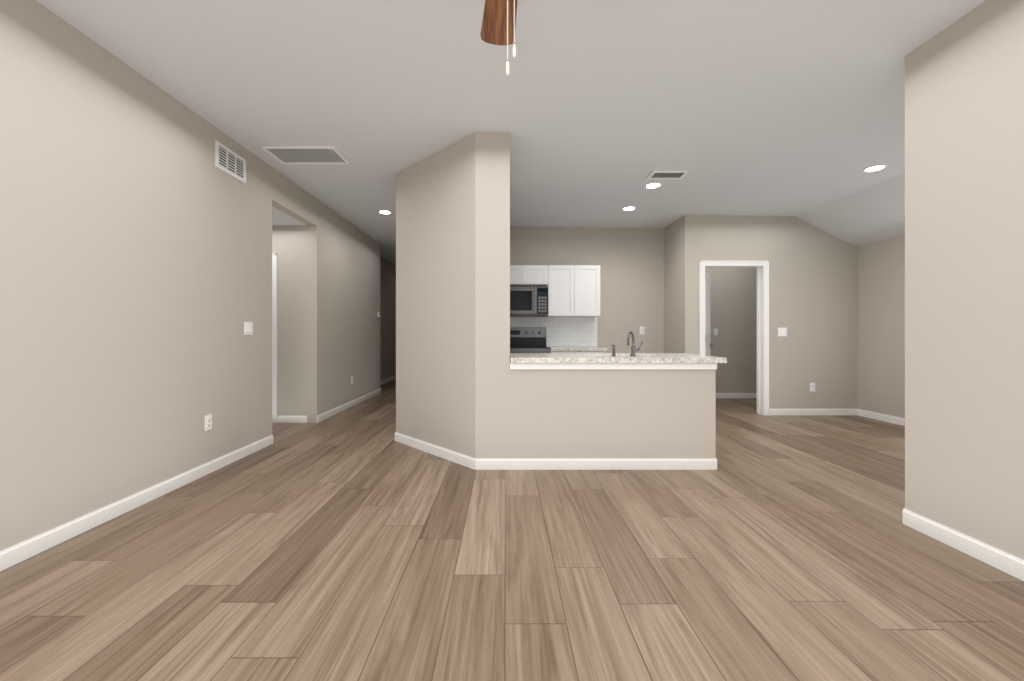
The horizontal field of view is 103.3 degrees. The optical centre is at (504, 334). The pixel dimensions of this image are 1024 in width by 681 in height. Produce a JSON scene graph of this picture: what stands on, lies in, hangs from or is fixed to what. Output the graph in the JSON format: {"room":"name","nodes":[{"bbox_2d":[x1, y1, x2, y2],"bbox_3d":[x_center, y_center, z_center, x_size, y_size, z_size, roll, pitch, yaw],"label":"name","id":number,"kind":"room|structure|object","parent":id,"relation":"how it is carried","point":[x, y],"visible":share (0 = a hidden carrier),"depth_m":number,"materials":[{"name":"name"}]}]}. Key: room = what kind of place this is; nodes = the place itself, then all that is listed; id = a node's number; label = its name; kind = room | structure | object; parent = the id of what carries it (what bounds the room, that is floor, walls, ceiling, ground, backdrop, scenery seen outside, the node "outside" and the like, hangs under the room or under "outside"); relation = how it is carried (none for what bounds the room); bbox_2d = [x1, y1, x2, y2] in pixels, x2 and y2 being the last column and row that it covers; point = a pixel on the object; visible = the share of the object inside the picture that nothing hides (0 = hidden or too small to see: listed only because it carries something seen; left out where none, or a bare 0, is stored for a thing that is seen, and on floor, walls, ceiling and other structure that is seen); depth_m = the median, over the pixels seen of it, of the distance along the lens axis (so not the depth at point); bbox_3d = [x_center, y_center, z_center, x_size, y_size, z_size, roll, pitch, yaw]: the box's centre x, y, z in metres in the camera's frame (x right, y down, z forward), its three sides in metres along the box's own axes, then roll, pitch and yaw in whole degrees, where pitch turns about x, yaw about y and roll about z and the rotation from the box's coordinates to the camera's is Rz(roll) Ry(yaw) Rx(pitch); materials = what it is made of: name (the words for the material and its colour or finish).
{"room":"living room","nodes":[
{"label":"living room","id":0,"kind":"room"},
{"bbox_2d":[0,0,379,550],"bbox_3d":[-2.400,-0.310,1.600,0.120,2.800,12.000,0,0,0],"label":"wall","id":1,"kind":"structure","parent":0,"point":[135,258],"depth_m":2.52,"materials":[{"name":"beige paint"}]},
{"bbox_2d":[0,375,395,570],"bbox_3d":[-2.528,1.046,3.300,0.404,0.087,15.400,0,0,0],"label":"baseboard","id":2,"kind":"structure","parent":1,"relation":"attached to","point":[23,550],"depth_m":2.50,"materials":[{"name":"white wood"}]},
{"bbox_2d":[205,414,211,430],"bbox_3d":[-2.335,0.690,3.190,0.009,0.118,0.072,0,0,0],"label":"outlet","id":3,"kind":"object","parent":1,"relation":"attached to","point":[208,422],"visible":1,"depth_m":3.19,"materials":[{"name":"white plastic"}]},
{"bbox_2d":[215,140,245,183],"bbox_3d":[-2.333,-1.465,3.455,0.012,0.210,0.370,0,0,0],"label":"air vent","id":4,"kind":"object","parent":1,"relation":"in","point":[230,162],"visible":0.94,"depth_m":3.44,"materials":[{"name":"white metal"}]},
{"bbox_2d":[244,322,252,334],"bbox_3d":[-2.334,-0.060,3.690,0.011,0.118,0.118,0,0,0],"label":"light switch","id":5,"kind":"object","parent":1,"relation":"attached to","point":[248,328],"visible":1,"depth_m":3.68,"materials":[{"name":"white plastic"}]},
{"bbox_2d":[272,206,306,225],"bbox_3d":[-3.265,-1.410,4.555,1.610,0.100,1.210,0,0,0],"label":"ceiling","id":6,"kind":"structure","parent":0,"point":[280,218],"depth_m":4.81,"materials":[{"name":"white paint"}]},
{"bbox_2d":[273,226,306,415],"bbox_3d":[-2.675,-0.135,5.100,0.430,2.450,0.120,0,0,0],"label":"wall","id":7,"kind":"structure","parent":0,"point":[290,246],"depth_m":5.04,"materials":[{"name":"beige paint"}]},
{"bbox_2d":[272,254,276,422],"bbox_3d":[-3.300,0.041,5.028,0.936,2.098,0.024,0,0,0],"label":"door frame","id":8,"kind":"structure","parent":7,"relation":"attached to","point":[274,338],"depth_m":5.02,"materials":[{"name":"white wood"}]},
{"bbox_2d":[277,416,306,422],"bbox_3d":[-2.645,1.046,5.033,0.370,0.087,0.014,0,0,0],"label":"baseboard","id":9,"kind":"structure","parent":7,"relation":"attached to","point":[291,419],"depth_m":5.02,"materials":[{"name":"white wood"}]},
{"bbox_2d":[380,257,395,380],"bbox_3d":[-2.790,-0.310,9.300,0.120,2.800,3.400,0,0,0],"label":"wall","id":10,"kind":"structure","parent":0,"point":[388,319],"depth_m":9.41,"materials":[{"name":"beige paint"}]},
{"bbox_2d":[396,132,509,457],"bbox_3d":[-0.543,-0.310,3.945,1.166,2.800,1.310,0,0,0],"label":"wall","id":11,"kind":"structure","parent":0,"point":[453,297],"depth_m":3.47,"materials":[{"name":"beige paint"}]},
{"bbox_2d":[36,0,985,265],"bbox_3d":[0.385,-1.496,3.300,9.170,0.728,15.800,0,0,0],"label":"ceiling","id":12,"kind":"structure","parent":0,"point":[600,110],"depth_m":2.75,"materials":[{"name":"white paint"}]},
{"bbox_2d":[261,146,349,163],"bbox_3d":[-1.835,-1.668,3.765,0.650,0.014,0.350,0,0,0],"label":"ceiling vent","id":13,"kind":"object","parent":12,"relation":"in","point":[305,154],"visible":1,"depth_m":3.74,"materials":[{"name":"white metal"}]},
{"bbox_2d":[378,210,391,214],"bbox_3d":[-1.650,-1.685,5.570,0.186,0.007,0.186,0,0,0],"label":"recessed light","id":14,"kind":"object","parent":12,"relation":"in","point":[385,212],"visible":1,"depth_m":5.57,"materials":[{"name":"white"}]},
{"bbox_2d":[480,0,517,75],"bbox_3d":[0.007,-1.216,1.311,1.163,0.830,1.144,0,0,0],"label":"ceiling fan","id":15,"kind":"object","parent":12,"relation":"hanging from","point":[498,26],"visible":1,"depth_m":1.73,"materials":[{"name":"brown wood"}]},
{"bbox_2d":[622,206,635,210],"bbox_3d":[1.610,-1.639,5.260,0.186,0.007,0.186,0,0,0],"label":"recessed light","id":16,"kind":"object","parent":12,"relation":"in","point":[629,208],"visible":0.96,"depth_m":5.26,"materials":[{"name":"white"}]},
{"bbox_2d":[644,182,661,188],"bbox_3d":[1.620,-1.632,4.430,0.186,0.007,0.186,0,0,0],"label":"recessed light","id":17,"kind":"object","parent":12,"relation":"in","point":[653,185],"visible":0.98,"depth_m":4.43,"materials":[{"name":"white"}]},
{"bbox_2d":[646,171,688,179],"bbox_3d":[1.650,-1.626,4.120,0.360,0.012,0.200,0,0,0],"label":"ceiling vent","id":18,"kind":"object","parent":12,"relation":"in","point":[666,175],"visible":0.98,"depth_m":4.14,"materials":[{"name":"white metal"}]},
{"bbox_2d":[862,164,887,172],"bbox_3d":[3.560,-1.602,3.900,0.186,0.007,0.186,0,0,0],"label":"recessed light","id":19,"kind":"object","parent":12,"relation":"in","point":[874,168],"visible":1,"depth_m":3.90,"materials":[{"name":"white"}]},
{"bbox_2d":[0,379,1023,680],"bbox_3d":[0.450,1.115,3.300,9.300,0.050,15.800,0,0,0],"label":"floor","id":20,"kind":"structure","parent":0,"point":[356,543],"depth_m":1.84,"materials":[{"name":"brown wood"}]},
{"bbox_2d":[510,327,549,352],"bbox_3d":[0.250,0.487,5.881,0.754,1.205,0.687,0,0,0],"label":"range","id":21,"kind":"object","parent":20,"relation":"on","point":[527,339],"visible":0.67,"depth_m":6.15,"materials":[{"name":"silver metal"}]},
{"bbox_2d":[395,432,716,469],"bbox_3d":[0.292,1.046,7.138,2.864,0.087,7.724,0,0,0],"label":"baseboard","id":22,"kind":"structure","parent":20,"relation":"on","point":[583,463],"depth_m":3.28,"materials":[{"name":"white wood"}]},
{"bbox_2d":[550,351,604,352],"bbox_3d":[1.017,0.657,5.941,0.766,0.866,0.601,0,0,0],"label":"base cabinet","id":23,"kind":"object","parent":20,"relation":"on","point":[550,351],"depth_m":5.66,"materials":[{"name":"white wood"}]},
{"bbox_2d":[550,347,605,350],"bbox_3d":[1.027,0.202,5.929,0.786,0.040,0.626,0,0,0],"label":"countertop","id":24,"kind":"structure","parent":23,"relation":"on","point":[551,348],"depth_m":5.61,"materials":[{"name":"beige stone"}]},
{"bbox_2d":[510,227,663,352],"bbox_3d":[0.782,-0.310,6.305,3.576,2.800,0.120,0,0,0],"label":"wall","id":25,"kind":"structure","parent":0,"point":[630,261],"depth_m":6.25,"materials":[{"name":"beige paint"}]},
{"bbox_2d":[510,265,525,283],"bbox_3d":[0.089,-0.880,6.082,0.439,0.280,0.323,0,0,0],"label":"upper cabinet","id":26,"kind":"object","parent":25,"relation":"attached to","point":[517,273],"depth_m":5.92,"materials":[{"name":"white wood"}]},
{"bbox_2d":[526,265,549,284],"bbox_3d":[0.410,-0.880,6.082,0.439,0.280,0.323,0,0,0],"label":"upper cabinet","id":27,"kind":"object","parent":25,"relation":"attached to","point":[535,274],"depth_m":5.92,"materials":[{"name":"white wood"}]},
{"bbox_2d":[510,284,547,315],"bbox_3d":[0.250,-0.517,6.033,0.756,0.435,0.416,0,0,0],"label":"microwave","id":28,"kind":"object","parent":27,"relation":"attached to","point":[528,299],"visible":0.79,"depth_m":5.86,"materials":[{"name":"silver metal"}]},
{"bbox_2d":[510,317,596,346],"bbox_3d":[0.209,-0.049,6.241,2.422,0.462,0.008,0,0,0],"label":"tile backsplash","id":29,"kind":"structure","parent":25,"relation":"attached to","point":[571,331],"depth_m":6.24,"materials":[{"name":"white tile"}]},
{"bbox_2d":[546,265,577,316],"bbox_3d":[0.852,-0.650,6.082,0.440,0.740,0.323,0,0,0],"label":"upper cabinet","id":30,"kind":"object","parent":25,"relation":"attached to","point":[573,290],"depth_m":5.93,"materials":[{"name":"white wood"}]},
{"bbox_2d":[578,265,599,316],"bbox_3d":[1.175,-0.650,6.082,0.442,0.740,0.323,0,0,0],"label":"upper cabinet","id":31,"kind":"object","parent":25,"relation":"attached to","point":[588,275],"depth_m":5.93,"materials":[{"name":"white wood"}]},
{"bbox_2d":[510,362,715,457],"bbox_3d":[0.875,0.659,3.350,1.670,0.862,0.120,0,0,0],"label":"wall","id":32,"kind":"structure","parent":0,"point":[612,413],"depth_m":3.29,"materials":[{"name":"beige paint"}]},
{"bbox_2d":[510,363,716,368],"bbox_3d":[0.877,0.253,3.282,1.675,0.050,0.016,0,0,0],"label":"trim","id":33,"kind":"structure","parent":32,"relation":"attached to","point":[613,365],"depth_m":3.27,"materials":[{"name":"white wood"}]},
{"bbox_2d":[510,353,726,362],"bbox_3d":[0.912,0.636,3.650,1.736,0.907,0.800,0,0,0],"label":"countertop","id":34,"kind":"structure","parent":32,"relation":"on","point":[599,358],"depth_m":3.25,"materials":[{"name":"white stone"}]},
{"bbox_2d":[611,345,615,355],"bbox_3d":[0.940,0.132,3.525,0.040,0.100,0.091,0,0,0],"label":"soap dispenser","id":35,"kind":"object","parent":34,"relation":"on","point":[613,351],"visible":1,"depth_m":3.49,"materials":[{"name":"silver metal"}]},
{"bbox_2d":[627,331,642,355],"bbox_3d":[1.136,0.074,3.568,0.109,0.216,0.192,0,0,0],"label":"faucet","id":36,"kind":"object","parent":34,"relation":"on","point":[634,350],"visible":1,"depth_m":3.50,"materials":[{"name":"silver metal"}]},
{"bbox_2d":[664,218,680,352],"bbox_3d":[2.510,-0.310,5.938,0.120,2.800,0.615,0,0,0],"label":"wall","id":37,"kind":"structure","parent":0,"point":[672,287],"depth_m":5.93,"materials":[{"name":"beige paint"}]},
{"bbox_2d":[705,268,756,392],"bbox_3d":[3.745,-0.310,7.060,2.350,2.800,0.120,0,0,0],"label":"wall","id":38,"kind":"structure","parent":0,"point":[734,309],"depth_m":7.00,"materials":[{"name":"beige paint"}]},
{"bbox_2d":[716,393,756,397],"bbox_3d":[3.685,1.046,6.993,2.230,0.087,0.014,0,0,0],"label":"baseboard","id":39,"kind":"structure","parent":38,"relation":"attached to","point":[736,395],"depth_m":6.98,"materials":[{"name":"white wood"}]},
{"bbox_2d":[681,215,857,408],"bbox_3d":[3.625,-0.310,5.570,2.350,2.800,0.120,0,0,0],"label":"wall","id":40,"kind":"structure","parent":0,"point":[813,290],"depth_m":5.51,"materials":[{"name":"beige paint"}]},
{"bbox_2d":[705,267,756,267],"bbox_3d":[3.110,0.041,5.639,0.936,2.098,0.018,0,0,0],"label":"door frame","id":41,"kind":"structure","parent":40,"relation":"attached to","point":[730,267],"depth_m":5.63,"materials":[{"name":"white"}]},
{"bbox_2d":[699,261,768,414],"bbox_3d":[3.110,0.070,5.570,0.820,2.040,0.120,0,0,0],"label":"door frame","id":42,"kind":"structure","parent":40,"relation":"in","point":[759,339],"depth_m":5.56,"materials":[{"name":"white wood"}]},
{"bbox_2d":[705,271,712,355],"bbox_3d":[2.945,0.073,5.976,0.115,2.010,0.800,0,0,36],"label":"room door","id":43,"kind":"structure","parent":42,"relation":"attached to","point":[708,344],"depth_m":6.13,"materials":[{"name":"white wood"}]},
{"bbox_2d":[778,328,786,335],"bbox_3d":[3.770,-0.040,5.504,0.118,0.118,0.011,0,0,0],"label":"light switch","id":44,"kind":"object","parent":40,"relation":"attached to","point":[782,331],"visible":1,"depth_m":5.50,"materials":[{"name":"white plastic"}]},
{"bbox_2d":[810,383,814,391],"bbox_3d":[4.180,0.710,5.505,0.072,0.118,0.009,0,0,0],"label":"outlet","id":45,"kind":"object","parent":40,"relation":"attached to","point":[812,387],"visible":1,"depth_m":5.50,"materials":[{"name":"white plastic"}]},
{"bbox_2d":[769,409,857,414],"bbox_3d":[4.183,1.046,5.503,1.186,0.087,0.014,0,0,0],"label":"baseboard","id":46,"kind":"structure","parent":40,"relation":"attached to","point":[771,411],"depth_m":5.50,"materials":[{"name":"white wood"}]},
{"bbox_2d":[858,235,904,417],"bbox_3d":[4.860,-0.310,3.985,0.120,2.800,3.290,0,0,0],"label":"wall","id":47,"kind":"structure","parent":0,"point":[881,327],"depth_m":5.15,"materials":[{"name":"beige paint"}]},
{"bbox_2d":[905,0,1023,559],"bbox_3d":[2.370,-0.310,-1.030,0.120,2.800,6.740,0,0,0],"label":"wall","id":48,"kind":"structure","parent":0,"point":[964,274],"depth_m":2.02,"materials":[{"name":"beige paint"}]},
{"bbox_2d":[858,409,1023,580],"bbox_3d":[3.548,1.046,0.555,2.504,0.087,9.910,0,0,0],"label":"baseboard","id":49,"kind":"structure","parent":48,"relation":"attached to","point":[1007,563],"depth_m":2.06,"materials":[{"name":"white wood"}]}
]}

